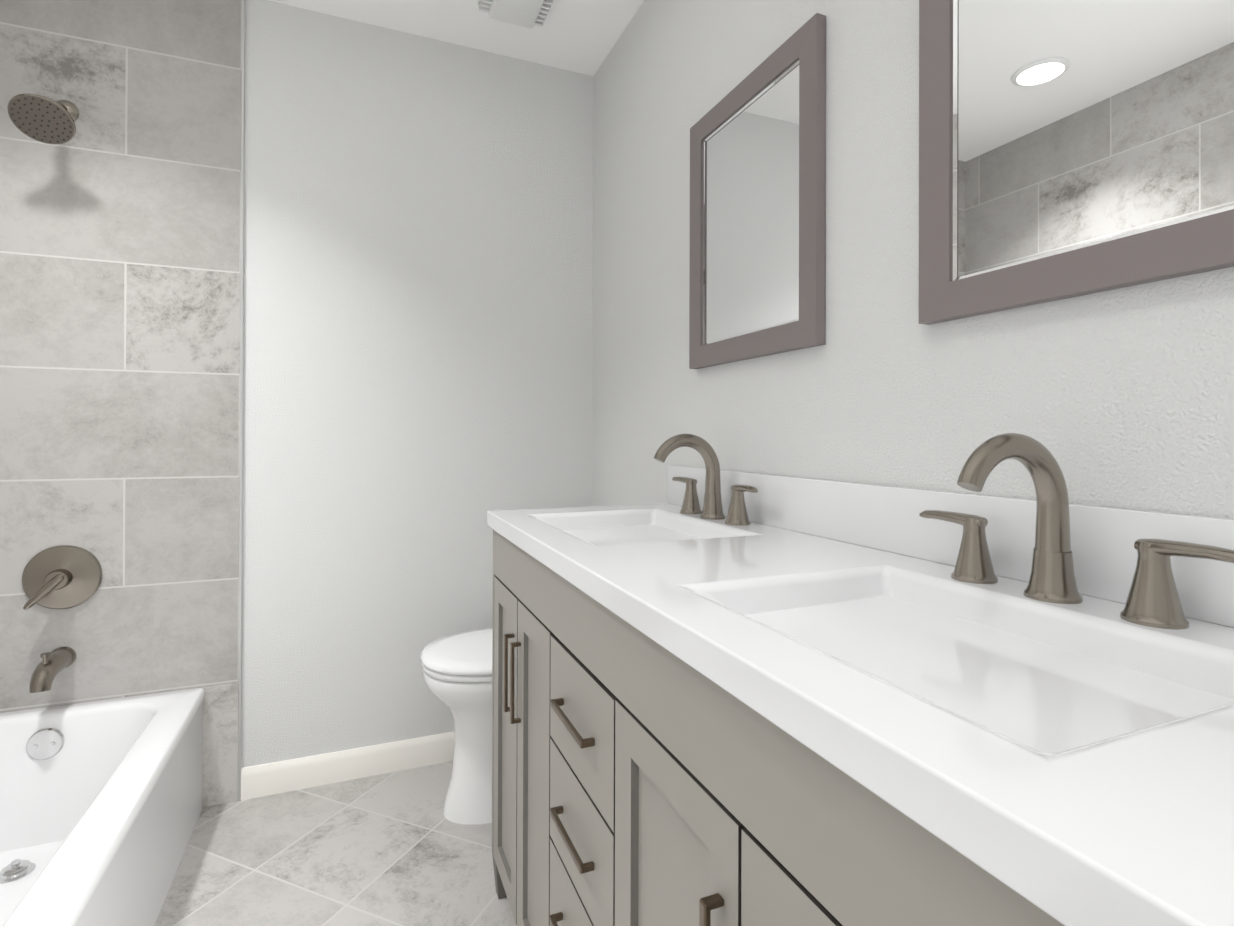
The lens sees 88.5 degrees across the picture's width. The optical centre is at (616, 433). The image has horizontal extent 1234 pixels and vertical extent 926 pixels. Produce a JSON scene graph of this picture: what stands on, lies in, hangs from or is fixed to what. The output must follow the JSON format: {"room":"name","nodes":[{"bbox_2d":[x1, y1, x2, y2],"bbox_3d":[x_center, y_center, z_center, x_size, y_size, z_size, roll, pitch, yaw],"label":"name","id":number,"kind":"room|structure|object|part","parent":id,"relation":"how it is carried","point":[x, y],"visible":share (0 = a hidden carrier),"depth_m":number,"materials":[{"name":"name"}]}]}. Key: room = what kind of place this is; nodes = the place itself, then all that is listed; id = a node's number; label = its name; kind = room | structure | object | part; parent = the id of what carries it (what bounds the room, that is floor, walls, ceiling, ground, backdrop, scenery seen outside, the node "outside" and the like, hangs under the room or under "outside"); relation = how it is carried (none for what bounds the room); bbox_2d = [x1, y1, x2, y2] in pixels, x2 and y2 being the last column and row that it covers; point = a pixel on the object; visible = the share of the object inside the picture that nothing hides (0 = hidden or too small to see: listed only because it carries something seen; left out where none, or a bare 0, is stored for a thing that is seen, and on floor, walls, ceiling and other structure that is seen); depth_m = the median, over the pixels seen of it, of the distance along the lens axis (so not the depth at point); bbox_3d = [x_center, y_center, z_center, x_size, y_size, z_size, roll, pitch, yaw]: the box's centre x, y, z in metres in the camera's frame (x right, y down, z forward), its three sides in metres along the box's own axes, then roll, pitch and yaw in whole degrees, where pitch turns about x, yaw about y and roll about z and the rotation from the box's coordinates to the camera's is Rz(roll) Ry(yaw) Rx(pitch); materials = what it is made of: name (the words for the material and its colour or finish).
{"room":"bathroom","nodes":[
{"label":"bathroom","id":0,"kind":"room"},
{"bbox_2d":[155,761,516,925],"bbox_3d":[-0.420,1.155,0.567,2.160,0.100,3.250,0,0,-22],"label":"floor","id":1,"kind":"structure","parent":0,"point":[397,848],"depth_m":1.63,"materials":[{"name":"tile"}]},
{"bbox_2d":[0,688,203,925],"bbox_3d":[-1.268,0.925,1.039,0.726,0.357,1.508,0,0,-22],"label":"bathtub","id":2,"kind":"object","parent":1,"relation":"on","point":[100,806],"visible":1,"depth_m":1.58,"materials":[{"name":"white ceramic"}]},
{"bbox_2d":[420,628,491,824],"bbox_3d":[-0.273,0.712,1.940,0.632,0.794,0.450,0,0,-22],"label":"toilet","id":3,"kind":"object","parent":1,"relation":"on","point":[457,671],"visible":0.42,"depth_m":1.80,"materials":[{"name":"white ceramic"}]},
{"bbox_3d":[-0.373,0.643,1.899,0.415,0.030,0.374,0,0,-22],"label":"lid","id":4,"kind":"part","parent":3,"relation":"part of","materials":[{"name":"white ceramic"}]},
{"bbox_3d":[-0.371,0.669,1.900,0.412,0.018,0.368,0,0,-22],"label":"seat","id":5,"kind":"part","parent":3,"relation":"part of","materials":[{"name":"white ceramic"}]},
{"bbox_2d":[487,433,1233,925],"bbox_3d":[0.188,0.554,0.979,0.522,1.108,1.434,0,0,-22],"label":"bathroom vanity","id":6,"kind":"object","parent":1,"relation":"on","point":[735,699],"visible":1,"depth_m":0.64,"materials":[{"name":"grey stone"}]},
{"bbox_2d":[672,477,701,513],"bbox_3d":[0.168,0.148,1.538,0.053,0.084,0.103,0,0,-22],"label":"handle","id":7,"kind":"object","parent":6,"relation":"on","point":[691,505],"depth_m":1.50,"materials":[{"name":"silver metal"}]},
{"bbox_2d":[654,434,724,519],"bbox_3d":[0.161,0.095,1.400,0.175,0.189,0.056,0,0,-22],"label":"faucet","id":8,"kind":"object","parent":6,"relation":"on","point":[712,508],"depth_m":1.40,"materials":[{"name":"silver metal"}]},
{"bbox_2d":[725,484,757,525],"bbox_3d":[0.263,0.148,1.306,0.053,0.084,0.103,0,0,-22],"label":"handle","id":9,"kind":"object","parent":6,"relation":"on","point":[737,515],"depth_m":1.31,"materials":[{"name":"silver metal"}]},
{"bbox_2d":[919,510,997,583],"bbox_3d":[0.454,0.147,0.844,0.053,0.084,0.103,0,0,-22],"label":"handle","id":10,"kind":"object","parent":6,"relation":"on","point":[973,565],"depth_m":0.81,"materials":[{"name":"silver metal"}]},
{"bbox_2d":[957,433,1082,603],"bbox_3d":[0.447,0.094,0.706,0.175,0.189,0.056,0,0,-22],"label":"faucet","id":11,"kind":"object","parent":6,"relation":"on","point":[1052,580],"depth_m":0.71,"materials":[{"name":"silver metal"}]},
{"bbox_2d":[1120,538,1233,629],"bbox_3d":[0.549,0.147,0.613,0.053,0.084,0.103,0,0,-22],"label":"handle","id":12,"kind":"object","parent":6,"relation":"on","point":[1153,602],"depth_m":0.62,"materials":[{"name":"silver metal"}]},
{"bbox_2d":[241,0,593,767],"bbox_3d":[-1.062,-0.113,2.007,2.060,2.440,0.100,0,0,-22],"label":"wall","id":13,"kind":"structure","parent":0,"point":[417,380],"depth_m":2.08,"materials":[{"name":"white paint"}]},
{"bbox_2d":[0,0,241,712],"bbox_3d":[-1.521,-0.116,1.759,0.823,2.440,0.010,0,0,-22],"label":"wall tile","id":14,"kind":"structure","parent":13,"relation":"attached to","point":[120,225],"depth_m":1.80,"materials":[{"name":"grey tile"}]},
{"bbox_2d":[7,93,78,144],"bbox_3d":[-1.482,-0.839,1.658,0.131,0.164,0.205,0,0,-22],"label":"shower head","id":15,"kind":"object","parent":14,"relation":"attached to","point":[42,119],"visible":1,"depth_m":1.61},
{"bbox_2d":[29,646,75,692],"bbox_3d":[-1.500,0.619,1.676,0.060,0.094,0.154,0,0,-22],"label":"tub spout","id":16,"kind":"object","parent":14,"relation":"attached to","point":[51,665],"visible":1,"depth_m":1.65,"materials":[{"name":"silver metal"}]},
{"bbox_2d":[22,545,101,609],"bbox_3d":[-1.515,0.396,1.715,0.176,0.176,0.070,0,0,-22],"label":"tub valve","id":17,"kind":"object","parent":14,"relation":"attached to","point":[62,577],"visible":1,"depth_m":1.74,"materials":[{"name":"silver metal"}]},
{"bbox_2d":[202,683,237,806],"bbox_3d":[-1.186,0.929,1.890,0.095,0.353,0.002,0,0,-22],"label":"wall tile strip","id":18,"kind":"object","parent":14,"relation":"attached to","point":[220,751],"visible":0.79,"depth_m":1.89,"materials":[{"name":"grey tile"}]},
{"bbox_2d":[238,0,244,800],"bbox_3d":[-1.136,-0.114,1.917,0.008,2.440,0.012,0,0,-22],"label":"tile trim","id":19,"kind":"structure","parent":13,"relation":"attached to","point":[241,400],"depth_m":1.91,"materials":[{"name":"grey"}]},
{"bbox_2d":[241,732,454,800],"bbox_3d":[-0.614,1.062,2.129,1.129,0.092,0.014,0,0,-22],"label":"baseboard","id":20,"kind":"structure","parent":13,"relation":"attached to","point":[262,780],"depth_m":2.02,"materials":[{"name":"white wood"}]},
{"bbox_2d":[269,0,643,75],"bbox_3d":[-0.412,-1.385,0.574,2.160,0.100,3.250,0,0,-22],"label":"ceiling","id":21,"kind":"structure","parent":0,"point":[580,36],"depth_m":2.06,"materials":[{"name":"white paint"}]},
{"bbox_2d":[478,0,553,27],"bbox_3d":[-0.285,-1.310,1.878,0.208,0.040,0.264,0,0,-22],"label":"fan","id":22,"kind":"object","parent":21,"relation":"attached to","point":[528,13],"visible":0.98,"depth_m":1.94,"materials":[{"name":"white plastic"}]},
{"bbox_2d":[592,0,1233,518],"bbox_3d":[0.536,-0.111,0.963,0.100,2.440,3.250,0,0,-22],"label":"wall","id":23,"kind":"structure","parent":0,"point":[1118,398],"depth_m":1.10,"materials":[{"name":"white paint"}]},
{"bbox_2d":[689,13,825,368],"bbox_3d":[0.288,-0.474,1.404,0.022,0.616,0.483,0,0,-22],"label":"mirror","id":24,"kind":"object","parent":23,"relation":"attached to","point":[757,274],"visible":0.98,"depth_m":1.34,"materials":[{"name":"grey mirror"}]},
{"bbox_3d":[0.287,-0.474,1.403,0.002,0.520,0.387,0,0,-22],"label":"glass","id":25,"kind":"part","parent":24,"relation":"part of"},
{"bbox_2d":[667,465,1233,627],"bbox_3d":[0.421,0.138,1.075,0.021,0.104,1.434,0,0,-22],"label":"backsplash","id":26,"kind":"structure","parent":23,"relation":"attached to","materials":[{"name":"white stone"}]},
{"bbox_2d":[919,0,1233,324],"bbox_3d":[0.561,-0.475,0.743,0.022,0.616,0.483,0,0,-22],"label":"mirror","id":27,"kind":"object","parent":23,"relation":"attached to","point":[1071,148],"visible":1,"depth_m":0.77,"materials":[{"name":"grey mirror"}]}
]}

